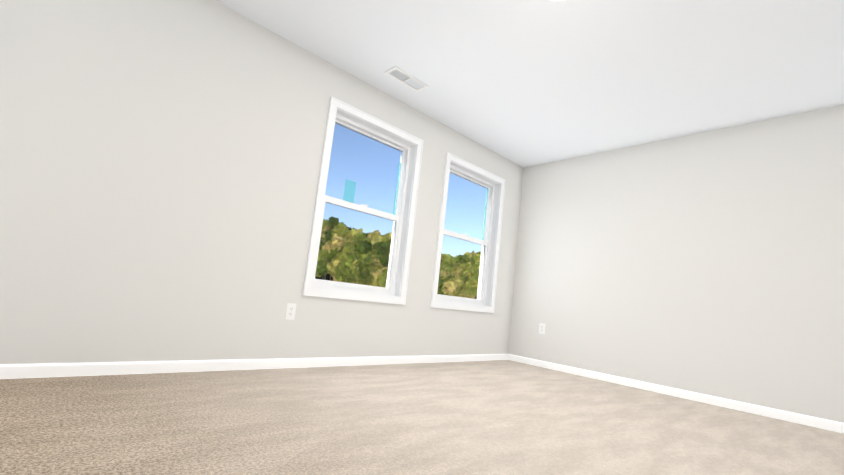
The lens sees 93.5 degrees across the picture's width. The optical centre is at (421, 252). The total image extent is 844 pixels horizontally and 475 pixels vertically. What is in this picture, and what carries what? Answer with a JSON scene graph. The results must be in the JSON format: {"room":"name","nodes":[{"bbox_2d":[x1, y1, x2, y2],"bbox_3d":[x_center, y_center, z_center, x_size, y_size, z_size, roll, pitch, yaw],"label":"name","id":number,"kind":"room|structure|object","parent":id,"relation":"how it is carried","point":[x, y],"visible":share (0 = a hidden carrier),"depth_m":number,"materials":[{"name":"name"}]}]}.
{"room":"empty bedroom","nodes":[
{"label":"empty bedroom","id":0,"kind":"room"},
{"bbox_2d":[0,0,522,363],"bbox_3d":[-0.628,-0.275,3.447,4.840,2.440,0.160,12,-9,-42],"label":"wall","id":1,"kind":"structure","parent":0,"point":[160,163],"depth_m":2.52,"materials":[{"name":"white paint"}]},
{"bbox_2d":[0,354,507,378],"bbox_3d":[-0.696,0.893,3.243,4.840,0.071,0.014,12,-9,-42],"label":"baseboard","id":2,"kind":"structure","parent":1,"relation":"attached to","point":[22,371],"depth_m":2.57,"materials":[{"name":"white wood"}]},
{"bbox_2d":[285,303,296,319],"bbox_3d":[-0.986,0.444,2.988,0.074,0.122,0.007,12,-9,-42],"label":"outlet","id":3,"kind":"object","parent":1,"relation":"attached to","point":[290,311],"visible":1,"depth_m":2.98,"materials":[{"name":"white plastic"}]},
{"bbox_2d":[302,97,423,304],"bbox_3d":[-0.510,-0.387,3.549,1.031,1.616,0.194,12,-9,-42],"label":"window","id":4,"kind":"structure","parent":1,"relation":"in","point":[360,122],"depth_m":3.59,"materials":[{"name":"white plastic"}]},
{"bbox_2d":[430,152,504,312],"bbox_3d":[0.492,-0.168,4.472,1.031,1.616,0.194,12,-9,-42],"label":"window","id":5,"kind":"structure","parent":1,"relation":"in","point":[489,242],"depth_m":4.63,"materials":[{"name":"white plastic"}]},
{"bbox_2d":[0,360,843,474],"bbox_3d":[0.716,0.958,1.696,5.160,0.120,4.520,12,-9,-42],"label":"floor","id":6,"kind":"structure","parent":0,"point":[500,417],"depth_m":1.92,"materials":[{"name":"carpet"}]},
{"bbox_2d":[215,0,843,167],"bbox_3d":[0.990,-1.569,1.998,5.160,0.120,4.520,12,-9,-42],"label":"ceiling","id":7,"kind":"structure","parent":0,"point":[525,83],"depth_m":2.88,"materials":[{"name":"white paint"}]},
{"bbox_2d":[384,66,428,91],"bbox_3d":[-0.125,-1.471,3.363,0.370,0.027,0.150,12,-9,-42],"label":"ceiling vent","id":8,"kind":"object","parent":7,"relation":"in","point":[389,71],"visible":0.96,"depth_m":3.34,"materials":[{"name":"white metal"}]},
{"bbox_2d":[508,105,843,422],"bbox_3d":[2.668,0.091,3.520,0.160,2.440,4.520,12,-9,-42],"label":"wall","id":9,"kind":"structure","parent":0,"point":[711,263],"depth_m":3.57,"materials":[{"name":"white paint"}]},
{"bbox_2d":[539,323,544,333],"bbox_3d":[1.388,0.881,4.597,0.007,0.122,0.074,12,-9,-42],"label":"electrical outlet","id":10,"kind":"object","parent":9,"relation":"attached to","point":[541,328],"visible":1,"depth_m":4.59,"materials":[{"name":"white plastic"}]},
{"bbox_2d":[508,354,843,433],"bbox_3d":[2.478,1.246,3.322,0.014,0.071,4.140,12,-9,-42],"label":"baseboard","id":11,"kind":"structure","parent":9,"relation":"attached to","point":[826,424],"depth_m":3.42,"materials":[{"name":"white wood"}]},
{"label":"outside","id":12,"kind":"structure","parent":0,"visible":0},
{"label":"ground","id":13,"kind":"structure","parent":12,"visible":0},
{"bbox_2d":[315,222,325,274],"bbox_3d":[-20.666,1.879,73.012,7.455,16.305,7.440,12,-9,-42],"label":"tree","id":14,"kind":"object","parent":13,"relation":"on","point":[319,253],"depth_m":72.08,"materials":[{"name":"green plant"}]},
{"bbox_2d":[315,219,327,278],"bbox_3d":[-20.171,1.910,77.293,6.834,17.360,7.288,12,-9,-42],"label":"tree","id":15,"kind":"object","parent":13,"relation":"on","point":[326,221],"depth_m":77.56,"materials":[{"name":"green plant"}]},
{"bbox_2d":[316,216,342,279],"bbox_3d":[-17.957,1.714,73.183,6.586,17.250,6.734,12,-9,-42],"label":"tree","id":16,"kind":"object","parent":13,"relation":"on","point":[331,223],"depth_m":72.04,"materials":[{"name":"green plant"}]},
{"bbox_2d":[320,223,352,281],"bbox_3d":[-15.986,2.462,73.254,7.258,16.213,6.472,12,-9,-42],"label":"tree","id":17,"kind":"object","parent":13,"relation":"on","point":[335,243],"depth_m":71.42,"materials":[{"name":"green plant"}]},
{"bbox_2d":[330,232,347,275],"bbox_3d":[-15.246,3.091,76.064,7.207,15.790,7.645,12,-9,-42],"label":"tree","id":18,"kind":"object","parent":13,"relation":"on","point":[332,273],"depth_m":74.23,"materials":[{"name":"green plant"}]},
{"bbox_2d":[334,228,362,282],"bbox_3d":[-13.557,2.951,73.286,6.649,15.773,6.551,12,-9,-42],"label":"tree","id":19,"kind":"object","parent":13,"relation":"on","point":[348,259],"depth_m":71.97,"materials":[{"name":"green plant"}]},
{"bbox_2d":[339,232,374,284],"bbox_3d":[-11.805,3.599,72.570,6.457,14.700,7.493,12,-9,-42],"label":"tree","id":20,"kind":"object","parent":13,"relation":"on","point":[363,265],"depth_m":71.56,"materials":[{"name":"green plant"}]},
{"bbox_2d":[354,230,379,284],"bbox_3d":[-10.412,3.453,75.243,6.750,15.916,6.592,12,-9,-42],"label":"tree","id":21,"kind":"object","parent":13,"relation":"on","point":[372,234],"depth_m":74.71,"materials":[{"name":"green plant"}]},
{"bbox_2d":[371,234,389,286],"bbox_3d":[-8.814,3.900,73.963,6.355,15.074,7.472,12,-9,-42],"label":"tree","id":22,"kind":"object","parent":13,"relation":"on","point":[379,269],"depth_m":72.60,"materials":[{"name":"green plant"}]},
{"bbox_2d":[370,238,390,287],"bbox_3d":[-7.478,4.053,73.448,6.022,14.937,7.076,12,-9,-42],"label":"tree","id":23,"kind":"object","parent":13,"relation":"on","point":[383,259],"depth_m":71.67,"materials":[{"name":"green plant"}]},
{"bbox_2d":[374,232,391,268],"bbox_3d":[-5.580,3.520,73.678,6.858,16.449,6.482,12,-9,-42],"label":"tree","id":24,"kind":"object","parent":13,"relation":"on","point":[387,237],"depth_m":73.58,"materials":[{"name":"green plant"}]},
{"bbox_2d":[438,260,448,295],"bbox_3d":[2.619,6.835,75.231,6.338,12.023,6.703,12,-9,-42],"label":"tree","id":25,"kind":"object","parent":13,"relation":"on","point":[440,283],"depth_m":73.38,"materials":[{"name":"green plant"}]},
{"bbox_2d":[438,253,463,295],"bbox_3d":[4.305,6.465,75.062,6.644,13.075,7.148,12,-9,-42],"label":"tree","id":26,"kind":"object","parent":13,"relation":"on","point":[453,290],"depth_m":73.38,"materials":[{"name":"green plant"}]},
{"bbox_2d":[447,262,469,296],"bbox_3d":[6.100,7.221,76.700,6.954,12.351,6.362,12,-9,-42],"label":"tree","id":27,"kind":"object","parent":13,"relation":"on","point":[457,268],"depth_m":74.64,"materials":[{"name":"green plant"}]},
{"bbox_2d":[450,253,468,291],"bbox_3d":[6.387,6.769,77.064,6.752,13.392,6.856,12,-9,-42],"label":"tree","id":28,"kind":"object","parent":13,"relation":"on","point":[459,259],"depth_m":75.91,"materials":[{"name":"green plant"}]},
{"bbox_2d":[451,254,477,298],"bbox_3d":[8.298,6.726,74.899,7.019,13.375,7.135,12,-9,-42],"label":"tree","id":29,"kind":"object","parent":13,"relation":"on","point":[464,286],"depth_m":73.97,"materials":[{"name":"green plant"}]},
{"bbox_2d":[460,250,480,298],"bbox_3d":[9.650,6.555,76.707,6.574,14.428,7.155,12,-9,-42],"label":"tree","id":30,"kind":"object","parent":13,"relation":"on","point":[467,274],"depth_m":75.66,"materials":[{"name":"green plant"}]},
{"bbox_2d":[464,254,480,297],"bbox_3d":[10.524,6.985,74.921,6.101,13.346,6.279,12,-9,-42],"label":"tree","id":31,"kind":"object","parent":13,"relation":"on","point":[475,267],"depth_m":73.73,"materials":[{"name":"green plant"}]},
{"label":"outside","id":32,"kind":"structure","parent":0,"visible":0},
{"bbox_2d":[323,273,332,280],"bbox_3d":[-23.259,8.495,90.688,7.632,9.173,9.649,12,-9,-42],"label":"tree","id":33,"kind":"object","parent":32,"point":[327,275],"depth_m":91.39,"materials":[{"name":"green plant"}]}
]}

